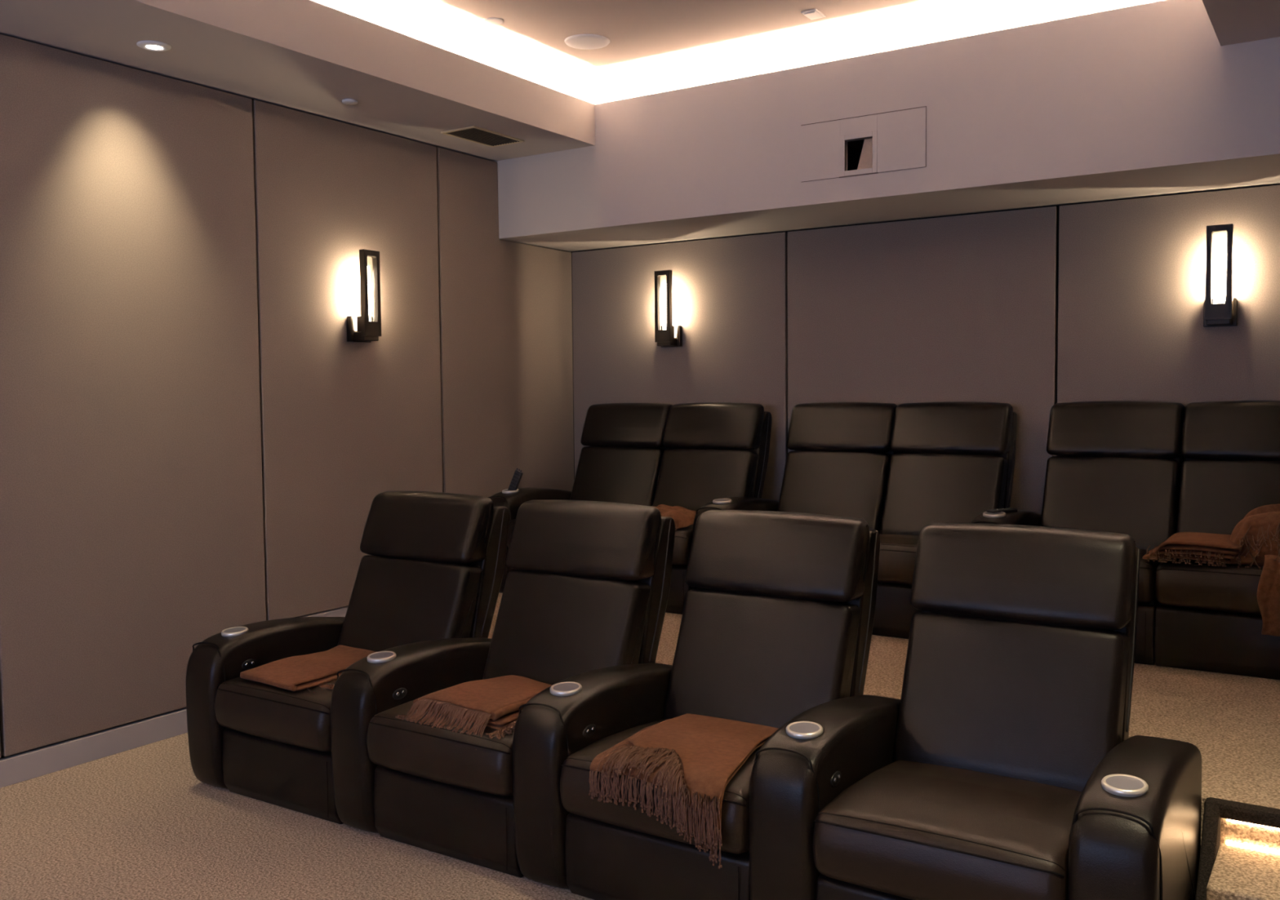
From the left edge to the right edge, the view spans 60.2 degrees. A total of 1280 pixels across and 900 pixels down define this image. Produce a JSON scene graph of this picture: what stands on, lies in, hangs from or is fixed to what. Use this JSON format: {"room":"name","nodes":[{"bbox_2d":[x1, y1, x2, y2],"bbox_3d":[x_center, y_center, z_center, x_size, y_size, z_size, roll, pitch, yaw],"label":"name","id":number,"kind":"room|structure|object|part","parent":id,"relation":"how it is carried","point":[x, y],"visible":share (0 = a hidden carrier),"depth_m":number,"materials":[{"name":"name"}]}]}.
{"room":"home theater","nodes":[
{"label":"home theater","id":0,"kind":"room"},
{"bbox_2d":[0,33,573,759],"bbox_3d":[-2.697,-0.253,3.376,0.200,2.960,8.300,1,4,33],"label":"wall","id":1,"kind":"structure","parent":0,"point":[196,446],"depth_m":4.59,"materials":[{"name":"brown"}]},
{"bbox_2d":[0,707,187,788],"bbox_3d":[-3.261,1.238,2.402,0.032,0.096,5.910,1,4,33],"label":"baseboard","id":2,"kind":"structure","parent":1,"relation":"attached to","point":[35,763],"depth_m":4.18,"materials":[{"name":"grey paint"}]},
{"bbox_3d":[-1.971,-0.208,4.337,0.028,2.547,1.131,1,4,33],"label":"wall panel","id":3,"kind":"part","parent":1,"relation":"part of","materials":[{"name":"fabric"}]},
{"bbox_2d":[297,606,347,617],"bbox_3d":[-1.030,0.740,5.818,0.032,0.050,2.288,1,4,33],"label":"baseboard","id":4,"kind":"structure","parent":1,"relation":"attached to","point":[340,612],"depth_m":5.17,"materials":[{"name":"grey paint"}]},
{"bbox_3d":[-1.352,-0.400,5.282,0.028,2.275,1.119,1,4,33],"label":"wall panel","id":5,"kind":"part","parent":1,"relation":"part of","materials":[{"name":"fabric"}]},
{"bbox_2d":[346,248,381,342],"bbox_3d":[-1.302,-0.726,5.218,0.113,0.425,0.128,1,4,33],"label":"wall sconce","id":6,"kind":"object","parent":1,"relation":"attached to","point":[368,327],"visible":1,"depth_m":5.19,"materials":[{"name":"brown metal"}]},
{"bbox_3d":[-1.336,-0.575,5.249,0.028,0.121,0.128,1,4,33],"label":"plate","id":7,"kind":"part","parent":6,"relation":"part of","materials":[{"name":"brown metal"}]},
{"bbox_3d":[-1.268,-0.737,5.194,0.031,0.400,0.100,1,4,33],"label":"frame","id":8,"kind":"part","parent":6,"relation":"part of","materials":[{"name":"brown metal"}]},
{"bbox_3d":[-0.729,-0.456,6.239,0.028,2.275,1.144,1,4,33],"label":"wall panel","id":9,"kind":"part","parent":1,"relation":"part of","materials":[{"name":"fabric"}]},
{"bbox_2d":[0,733,593,899],"bbox_3d":[-1.516,1.382,1.216,4.600,0.100,6.010,1,4,33],"label":"floor","id":10,"kind":"structure","parent":0,"point":[138,824],"depth_m":3.37,"materials":[{"name":"carpet"}]},
{"bbox_2d":[186,491,509,825],"bbox_3d":[-1.053,0.680,4.053,0.750,1.004,0.948,1,4,33],"label":"recliner","id":11,"kind":"object","parent":10,"relation":"on","point":[433,569],"visible":0.72,"depth_m":4.02,"materials":[{"name":"black leather"}]},
{"bbox_2d":[241,659,256,670],"bbox_3d":[-1.383,0.759,3.908,0.005,0.035,0.062,1,4,33],"label":"switch plate","id":12,"kind":"object","parent":11,"relation":"attached to","point":[246,664],"depth_m":3.90,"materials":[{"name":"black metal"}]},
{"bbox_3d":[-1.321,0.907,4.170,0.182,0.544,0.797,1,4,33],"label":"armrest","id":13,"kind":"part","parent":11,"relation":"part of","materials":[{"name":"black leather"}]},
{"bbox_2d":[214,676,336,751],"bbox_3d":[-1.082,0.866,3.857,0.566,0.186,0.568,1,4,33],"label":"seat cushion","id":14,"kind":"object","parent":11,"relation":"on","point":[248,710],"depth_m":3.62,"materials":[{"name":"black leather"}]},
{"bbox_3d":[-1.199,1.083,3.685,0.566,0.232,0.049,1,4,33],"label":"panel","id":15,"kind":"part","parent":11,"relation":"part of","materials":[{"name":"black leather"}]},
{"bbox_2d":[240,644,375,693],"bbox_3d":[-1.061,0.776,3.884,0.514,0.056,0.577,1,4,33],"label":"throw blanket","id":16,"kind":"object","parent":11,"relation":"on","point":[300,673],"visible":0.62,"depth_m":3.80,"materials":[{"name":"fabric"}]},
{"bbox_2d":[337,555,482,652],"bbox_3d":[-0.880,0.648,4.159,0.562,0.477,0.263,1,4,33],"label":"cushion","id":17,"kind":"object","parent":11,"relation":"on","point":[395,601],"depth_m":4.09,"materials":[{"name":"black leather"}]},
{"bbox_2d":[330,499,675,878],"bbox_3d":[-0.433,0.695,3.650,0.750,1.004,0.948,1,4,33],"label":"recliner","id":18,"kind":"object","parent":10,"relation":"on","point":[589,591],"visible":0.76,"depth_m":3.61,"materials":[{"name":"black leather"}]},
{"bbox_2d":[392,688,407,699],"bbox_3d":[-0.762,0.774,3.505,0.005,0.035,0.062,1,4,33],"label":"switch plate","id":19,"kind":"object","parent":18,"relation":"attached to","point":[397,693],"depth_m":3.50,"materials":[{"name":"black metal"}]},
{"bbox_3d":[-0.700,0.922,3.767,0.182,0.544,0.797,1,4,33],"label":"armrest","id":20,"kind":"part","parent":18,"relation":"part of","materials":[{"name":"black leather"}]},
{"bbox_2d":[366,700,513,796],"bbox_3d":[-0.461,0.881,3.454,0.566,0.186,0.568,1,4,33],"label":"seat cushion","id":21,"kind":"object","parent":18,"relation":"on","point":[464,764],"depth_m":3.22,"materials":[{"name":"black leather"}]},
{"bbox_3d":[-0.579,1.098,3.282,0.566,0.232,0.049,1,4,33],"label":"panel","id":22,"kind":"part","parent":18,"relation":"part of","materials":[{"name":"black leather"}]},
{"bbox_2d":[395,675,551,739],"bbox_3d":[-0.433,0.788,3.415,0.437,0.099,0.523,1,4,33],"label":"throw blanket","id":23,"kind":"object","parent":18,"relation":"on","point":[495,703],"visible":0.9,"depth_m":3.31,"materials":[{"name":"fabric"}]},
{"bbox_2d":[482,570,650,685],"bbox_3d":[-0.260,0.663,3.756,0.562,0.477,0.263,1,4,33],"label":"cushion","id":24,"kind":"object","parent":18,"relation":"on","point":[552,627],"depth_m":3.69,"materials":[{"name":"black leather"}]},
{"bbox_2d":[512,510,879,899],"bbox_3d":[0.188,0.711,3.247,0.750,1.004,0.948,1,4,33],"label":"recliner","id":25,"kind":"object","parent":10,"relation":"on","point":[776,626],"visible":0.76,"depth_m":3.23,"materials":[{"name":"black leather"}]},
{"bbox_2d":[582,724,595,737],"bbox_3d":[-0.142,0.789,3.102,0.005,0.035,0.062,1,4,33],"label":"switch plate","id":26,"kind":"object","parent":25,"relation":"attached to","point":[588,731],"depth_m":3.10,"materials":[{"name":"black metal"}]},
{"bbox_3d":[-0.080,0.937,3.364,0.182,0.544,0.797,1,4,33],"label":"armrest","id":27,"kind":"part","parent":25,"relation":"part of","materials":[{"name":"black leather"}]},
{"bbox_3d":[0.042,1.113,2.879,0.566,0.232,0.049,1,4,33],"label":"panel","id":28,"kind":"part","parent":25,"relation":"part of","materials":[{"name":"black leather"}]},
{"bbox_2d":[560,719,762,854],"bbox_3d":[0.159,0.896,3.051,0.566,0.186,0.568,1,4,33],"label":"seat cushion","id":29,"kind":"object","parent":25,"relation":"on","point":[577,753],"depth_m":2.89,"materials":[{"name":"black leather"}]},
{"bbox_2d":[588,714,777,869],"bbox_3d":[0.179,0.883,3.039,0.450,0.222,0.640,1,4,33],"label":"throw blanket","id":30,"kind":"object","parent":25,"relation":"on","point":[692,758],"visible":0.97,"depth_m":2.83,"materials":[{"name":"fabric"}]},
{"bbox_2d":[663,588,860,728],"bbox_3d":[0.361,0.678,3.353,0.562,0.477,0.263,1,4,33],"label":"cushion","id":31,"kind":"object","parent":25,"relation":"on","point":[758,656],"depth_m":3.29,"materials":[{"name":"black leather"}]},
{"bbox_2d":[488,592,1261,840],"bbox_3d":[0.517,1.006,4.947,3.930,0.420,2.490,1,4,33],"label":"platform","id":32,"kind":"object","parent":10,"relation":"on","point":[1210,712],"visible":0.08,"depth_m":3.77,"materials":[{"name":"carpet"}]},
{"bbox_2d":[488,402,771,614],"bbox_3d":[-0.074,0.255,5.875,1.279,1.004,0.943,1,4,33],"label":"recliner","id":33,"kind":"object","parent":32,"relation":"on","point":[690,456],"visible":0.44,"depth_m":5.90,"materials":[{"name":"black leather"}]},
{"bbox_2d":[506,519,515,547],"bbox_3d":[-0.332,0.435,5.830,0.546,0.186,0.568,1,4,33],"label":"seat cushion","id":34,"kind":"object","parent":33,"relation":"on","point":[512,522],"depth_m":5.73,"materials":[{"name":"black leather"}]},
{"bbox_2d":[507,468,523,490],"bbox_3d":[-0.667,0.165,5.913,0.090,0.140,0.020,1,3,21],"label":"remote control","id":35,"kind":"object","parent":33,"relation":"on","point":[517,475],"visible":0.99,"depth_m":5.90,"materials":[{"name":"black plastic"}]},
{"bbox_3d":[-0.563,0.476,6.138,0.182,0.544,0.797,1,4,33],"label":"armrest","id":36,"kind":"part","parent":33,"relation":"part of","materials":[{"name":"black leather"}]},
{"bbox_2d":[569,446,664,506],"bbox_3d":[-0.131,0.217,6.132,0.542,0.477,0.263,1,4,33],"label":"cushion","id":37,"kind":"object","parent":33,"relation":"on","point":[629,475],"depth_m":6.07,"materials":[{"name":"black leather"}]},
{"bbox_2d":[654,504,697,530],"bbox_3d":[0.102,0.321,5.460,0.412,0.095,0.437,1,4,33],"label":"throw blanket","id":38,"kind":"object","parent":33,"relation":"on","point":[683,517],"visible":0.38,"depth_m":5.38,"materials":[{"name":"fabric"}]},
{"bbox_3d":[0.012,0.663,5.358,0.546,0.232,0.049,1,4,33],"label":"panel","id":39,"kind":"part","parent":33,"relation":"part of","materials":[{"name":"black leather"}]},
{"bbox_2d":[671,524,693,566],"bbox_3d":[0.129,0.446,5.531,0.546,0.186,0.568,1,4,33],"label":"seat cushion","id":40,"kind":"object","parent":33,"relation":"on","point":[683,536],"depth_m":5.18,"materials":[{"name":"black leather"}]},
{"bbox_2d":[652,448,758,511],"bbox_3d":[0.331,0.228,5.833,0.542,0.477,0.263,1,4,33],"label":"cushion","id":41,"kind":"object","parent":33,"relation":"on","point":[688,478],"depth_m":5.79,"materials":[{"name":"black leather"}]},
{"bbox_2d":[692,401,1017,639],"bbox_3d":[1.013,0.279,5.217,1.279,1.004,0.943,1,4,33],"label":"recliner","id":42,"kind":"object","parent":32,"relation":"on","point":[904,468],"visible":0.53,"depth_m":5.23,"materials":[{"name":"black leather"}]},
{"bbox_3d":[0.524,0.500,5.480,0.182,0.544,0.797,1,4,33],"label":"armrest","id":43,"kind":"part","parent":42,"relation":"part of","materials":[{"name":"black leather"}]},
{"bbox_2d":[777,450,891,534],"bbox_3d":[0.956,0.241,5.474,0.542,0.477,0.263,1,4,33],"label":"cushion","id":44,"kind":"object","parent":42,"relation":"on","point":[854,484],"depth_m":5.41,"materials":[{"name":"black leather"}]},
{"bbox_3d":[1.098,0.687,4.700,0.546,0.232,0.049,1,4,33],"label":"panel","id":45,"kind":"part","parent":42,"relation":"part of","materials":[{"name":"black leather"}]},
{"bbox_2d":[877,534,919,586],"bbox_3d":[1.216,0.470,4.872,0.546,0.186,0.568,1,4,33],"label":"seat cushion","id":46,"kind":"object","parent":42,"relation":"on","point":[897,553],"depth_m":4.65,"materials":[{"name":"black leather"}]},
{"bbox_2d":[880,453,1008,535],"bbox_3d":[1.417,0.252,5.175,0.542,0.477,0.263,1,4,33],"label":"cushion","id":47,"kind":"object","parent":42,"relation":"on","point":[917,491],"depth_m":5.14,"materials":[{"name":"black leather"}]},
{"bbox_2d":[970,400,1279,679],"bbox_3d":[2.172,0.305,4.512,1.452,1.004,0.943,1,4,33],"label":"recliner","id":48,"kind":"object","parent":32,"relation":"on","point":[1149,473],"visible":0.6,"depth_m":4.59,"materials":[{"name":"black leather"}]},
{"bbox_2d":[986,507,1017,513],"bbox_3d":[1.527,0.260,4.660,0.140,0.022,0.045,-2,3,-29],"label":"remote control","id":49,"kind":"object","parent":48,"relation":"on","point":[1010,509],"visible":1,"depth_m":4.64,"materials":[{"name":"black plastic"}]},
{"bbox_3d":[1.610,0.524,4.821,0.182,0.544,0.797,1,4,33],"label":"armrest","id":50,"kind":"part","parent":48,"relation":"part of","materials":[{"name":"black leather"}]},
{"bbox_2d":[1040,456,1181,550],"bbox_3d":[2.042,0.265,4.816,0.542,0.477,0.263,1,4,33],"label":"cushion","id":51,"kind":"object","parent":48,"relation":"on","point":[1139,498],"depth_m":4.76,"materials":[{"name":"black leather"}]},
{"bbox_3d":[1.724,0.700,4.341,0.546,0.232,0.049,1,4,33],"label":"panel","id":52,"kind":"part","parent":48,"relation":"part of","materials":[{"name":"black leather"}]},
{"bbox_2d":[1137,549,1163,604],"bbox_3d":[1.841,0.483,4.514,0.546,0.186,0.568,1,4,33],"label":"seat cushion","id":53,"kind":"object","parent":48,"relation":"on","point":[1149,571],"depth_m":4.16,"materials":[{"name":"black leather"}]},
{"bbox_2d":[1142,532,1243,567],"bbox_3d":[2.117,0.370,4.204,0.334,0.084,0.365,1,4,33],"label":"throw blanket","id":54,"kind":"object","parent":48,"relation":"on","point":[1204,547],"visible":0.95,"depth_m":4.08,"materials":[{"name":"fabric"}]},
{"bbox_2d":[1155,558,1263,615],"bbox_3d":[2.302,0.495,4.214,0.546,0.186,0.568,1,4,33],"label":"seat cushion","id":55,"kind":"object","parent":48,"relation":"on","point":[1182,588],"depth_m":4.04,"materials":[{"name":"black leather"}]},
{"bbox_3d":[2.185,0.712,4.042,0.546,0.232,0.049,1,4,33],"label":"panel","id":56,"kind":"part","parent":48,"relation":"part of","materials":[{"name":"black leather"}]},
{"bbox_2d":[1177,459,1279,534],"bbox_3d":[2.504,0.277,4.516,0.542,0.477,0.263,1,4,33],"label":"cushion","id":57,"kind":"object","parent":48,"relation":"on","point":[1214,495],"depth_m":4.54,"materials":[{"name":"black leather"}]},
{"bbox_2d":[1220,503,1279,636],"bbox_3d":[2.347,0.425,4.087,0.327,0.445,0.445,1,4,33],"label":"throw blanket","id":58,"kind":"object","parent":48,"relation":"on","point":[1258,532],"visible":0.98,"depth_m":3.97,"materials":[{"name":"fabric"}]},
{"bbox_2d":[748,523,1201,899],"bbox_3d":[0.880,0.728,2.796,0.922,1.004,0.943,1,4,33],"label":"recliner","id":59,"kind":"object","parent":10,"relation":"on","point":[1006,766],"visible":0.99,"depth_m":2.76,"materials":[{"name":"black leather"}]},
{"bbox_3d":[0.541,0.953,2.961,0.182,0.544,0.797,1,4,33],"label":"armrest","id":60,"kind":"part","parent":59,"relation":"part of","materials":[{"name":"black leather"}]},
{"bbox_2d":[831,771,841,787],"bbox_3d":[0.478,0.804,2.699,0.005,0.035,0.062,1,4,33],"label":"switch plate","id":61,"kind":"object","parent":59,"relation":"attached to","point":[836,776],"depth_m":2.70,"materials":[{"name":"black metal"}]},
{"bbox_3d":[0.662,1.129,2.476,0.566,0.232,0.049,1,4,33],"label":"panel","id":62,"kind":"part","parent":59,"relation":"part of","materials":[{"name":"black leather"}]},
{"bbox_2d":[813,760,1081,899],"bbox_3d":[0.780,0.912,2.648,0.566,0.186,0.568,1,4,33],"label":"seat cushion","id":63,"kind":"object","parent":59,"relation":"on","point":[883,830],"depth_m":2.51,"materials":[{"name":"black leather"}]},
{"bbox_2d":[893,612,1128,791],"bbox_3d":[0.981,0.694,2.950,0.562,0.477,0.263,1,4,33],"label":"cushion","id":64,"kind":"object","parent":59,"relation":"on","point":[1037,700],"depth_m":2.89,"materials":[{"name":"black leather"}]},
{"bbox_3d":[1.161,0.968,2.558,0.182,0.544,0.797,1,4,33],"label":"armrest","id":65,"kind":"part","parent":59,"relation":"part of","materials":[{"name":"black leather"}]},
{"bbox_2d":[1195,803,1220,899],"bbox_3d":[1.385,1.064,2.706,0.035,0.324,0.321,1,4,33],"label":"trim","id":66,"kind":"structure","parent":10,"relation":"on","point":[1211,834],"depth_m":2.75,"materials":[{"name":"carpet"}]},
{"bbox_2d":[1206,844,1279,899],"bbox_3d":[1.602,1.124,2.581,0.470,0.213,0.300,1,4,33],"label":"step","id":67,"kind":"structure","parent":10,"relation":"on","point":[1237,873],"depth_m":2.63,"materials":[{"name":"carpet"}]},
{"bbox_2d":[1226,840,1279,854],"bbox_3d":[1.682,1.006,2.696,0.445,0.007,0.007,1,4,33],"label":"light strip","id":68,"kind":"object","parent":67,"relation":"on","point":[1230,843],"visible":1,"depth_m":2.78,"materials":[{"name":"white plastic"}]},
{"bbox_2d":[0,0,595,161],"bbox_3d":[-2.456,-1.632,3.090,0.858,0.420,8.220,1,4,33],"label":"ceiling","id":69,"kind":"structure","parent":0,"point":[410,77],"depth_m":4.51,"materials":[{"name":"grey paint"}]},
{"bbox_2d":[136,40,171,51],"bbox_3d":[-1.773,-1.473,4.030,0.116,0.008,0.116,1,4,33],"label":"recessed light","id":70,"kind":"object","parent":69,"relation":"in","point":[155,46],"visible":1,"depth_m":4.01,"materials":[{"name":"white plastic"}]},
{"bbox_2d":[342,98,357,105],"bbox_3d":[-1.261,-1.516,4.802,0.068,0.014,0.068,1,4,33],"label":"sprinkler cover","id":71,"kind":"object","parent":69,"relation":"attached to","point":[346,101],"visible":1,"depth_m":4.79,"materials":[{"name":"white plastic"}]},
{"bbox_2d":[440,125,524,146],"bbox_3d":[-0.779,-1.560,5.497,0.216,0.008,0.380,1,4,33],"label":"ceiling vent","id":72,"kind":"object","parent":69,"relation":"in","point":[474,134],"visible":1,"depth_m":5.48,"materials":[{"name":"black metal"}]},
{"bbox_2d":[370,0,1017,84],"bbox_3d":[-0.977,-1.795,1.926,3.600,0.100,7.900,1,4,33],"label":"ceiling","id":73,"kind":"structure","parent":0,"point":[645,36],"depth_m":4.96,"materials":[{"name":"beige paint"}]},
{"bbox_2d":[484,17,503,24],"bbox_3d":[-0.647,-1.900,4.894,0.084,0.007,0.084,1,4,33],"label":"smoke detector","id":74,"kind":"object","parent":73,"relation":"attached to","point":[491,20],"visible":1,"depth_m":4.88,"materials":[{"name":"white plastic"}]},
{"bbox_2d":[564,33,610,49],"bbox_3d":[-0.248,-1.918,5.193,0.216,0.010,0.216,1,4,33],"label":"ceiling speaker","id":75,"kind":"object","parent":73,"relation":"attached to","point":[584,41],"visible":1,"depth_m":5.17,"materials":[{"name":"white plastic"}]},
{"bbox_2d":[800,8,826,19],"bbox_3d":[0.762,-1.910,4.844,0.072,0.010,0.112,1,4,33],"label":"ceiling sensor","id":76,"kind":"object","parent":73,"relation":"attached to","point":[813,14],"visible":1,"depth_m":4.82,"materials":[{"name":"white plastic"}]},
{"bbox_2d":[495,0,1279,251],"bbox_3d":[1.169,-1.566,5.237,4.260,0.845,0.702,1,4,33],"label":"bulkhead","id":77,"kind":"structure","parent":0,"point":[1029,104],"depth_m":4.83,"materials":[{"name":"grey paint"}]},
{"bbox_2d":[847,139,864,170],"bbox_3d":[1.088,-1.342,5.182,0.262,0.238,0.440,1,4,33],"label":"opening","id":78,"kind":"object","parent":77,"relation":"attached to","point":[854,148],"depth_m":5.26,"materials":[{"name":"black"}]},
{"bbox_2d":[857,137,872,169],"bbox_3d":[1.028,-1.331,4.990,0.110,0.178,0.012,1,4,33],"label":"trim","id":79,"kind":"structure","parent":78,"relation":"attached to","point":[866,156],"depth_m":4.99,"materials":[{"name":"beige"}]},
{"bbox_2d":[800,106,926,182],"bbox_3d":[0.997,-1.364,4.950,0.590,0.262,0.025,1,4,33],"label":"access panel","id":80,"kind":"object","parent":77,"relation":"attached to","point":[899,136],"visible":1,"depth_m":4.92,"materials":[{"name":"grey paint"}]},
{"bbox_3d":[0.985,-1.329,4.960,0.176,0.182,0.025,1,4,33],"label":"port frame","id":81,"kind":"part","parent":80,"relation":"part of","materials":[{"name":"grey paint"}]},
{"bbox_2d":[570,183,1279,514],"bbox_3d":[1.411,-0.199,5.662,4.600,2.535,0.200,1,4,33],"label":"wall","id":82,"kind":"structure","parent":0,"point":[1032,310],"depth_m":5.42,"materials":[{"name":"brown"}]},
{"bbox_2d":[653,270,682,347],"bbox_3d":[0.155,-0.799,6.258,0.128,0.425,0.113,1,4,33],"label":"wall sconce","id":83,"kind":"object","parent":82,"relation":"attached to","point":[664,334],"visible":1,"depth_m":6.22,"materials":[{"name":"brown metal"}]},
{"bbox_3d":[0.133,-0.809,6.223,0.100,0.400,0.031,1,4,33],"label":"frame","id":84,"kind":"part","parent":83,"relation":"part of","materials":[{"name":"brown metal"}]},
{"bbox_3d":[0.179,-0.649,6.301,0.128,0.121,0.028,1,4,33],"label":"plate","id":85,"kind":"part","parent":83,"relation":"part of","materials":[{"name":"brown metal"}]},
{"bbox_3d":[0.198,-0.258,6.346,1.418,1.850,0.028,1,4,33],"label":"wall panel","id":86,"kind":"part","parent":82,"relation":"part of","materials":[{"name":"fabric"}]},
{"bbox_3d":[1.379,-0.229,5.579,1.376,1.850,0.028,1,4,33],"label":"wall panel","id":87,"kind":"part","parent":82,"relation":"part of","materials":[{"name":"fabric"}]},
{"bbox_3d":[2.541,-0.200,4.824,1.372,1.850,0.028,1,4,33],"label":"wall panel","id":88,"kind":"part","parent":82,"relation":"part of","materials":[{"name":"fabric"}]},
{"bbox_2d":[1203,223,1237,327],"bbox_3d":[2.490,-0.746,4.741,0.128,0.425,0.113,1,4,33],"label":"wall sconce","id":89,"kind":"object","parent":82,"relation":"attached to","point":[1219,313],"visible":1,"depth_m":4.71,"materials":[{"name":"brown metal"}]},
{"bbox_3d":[2.514,-0.597,4.784,0.128,0.121,0.028,1,4,33],"label":"plate","id":90,"kind":"part","parent":89,"relation":"part of","materials":[{"name":"brown metal"}]},
{"bbox_2d":[1202,0,1279,45],"bbox_3d":[0.681,-1.554,1.052,0.858,0.420,8.220,1,4,33],"label":"ceiling","id":91,"kind":"structure","parent":0,"point":[1233,21],"depth_m":3.86,"materials":[{"name":"grey paint"}]},
{"bbox_2d":[1220,678,1279,854],"bbox_3d":[2.446,1.054,3.694,0.670,0.420,2.490,1,4,33],"label":"carpeted step","id":92,"kind":"structure","parent":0,"point":[1254,778],"depth_m":3.05,"materials":[{"name":"carpet"}]},
{"bbox_2d":[1204,797,1279,828],"bbox_3d":[1.661,0.918,2.696,0.505,0.041,0.047,1,4,33],"label":"trim","id":93,"kind":"structure","parent":92,"relation":"attached to","point":[1228,810],"depth_m":2.77,"materials":[{"name":"carpet"}]},
{"bbox_2d":[1226,819,1279,831],"bbox_3d":[1.682,0.946,2.693,0.445,0.008,0.006,1,4,33],"label":"light strip","id":94,"kind":"object","parent":93,"relation":"attached to","point":[1228,820],"visible":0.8,"depth_m":2.78,"materials":[{"name":"white plastic"}]}
]}

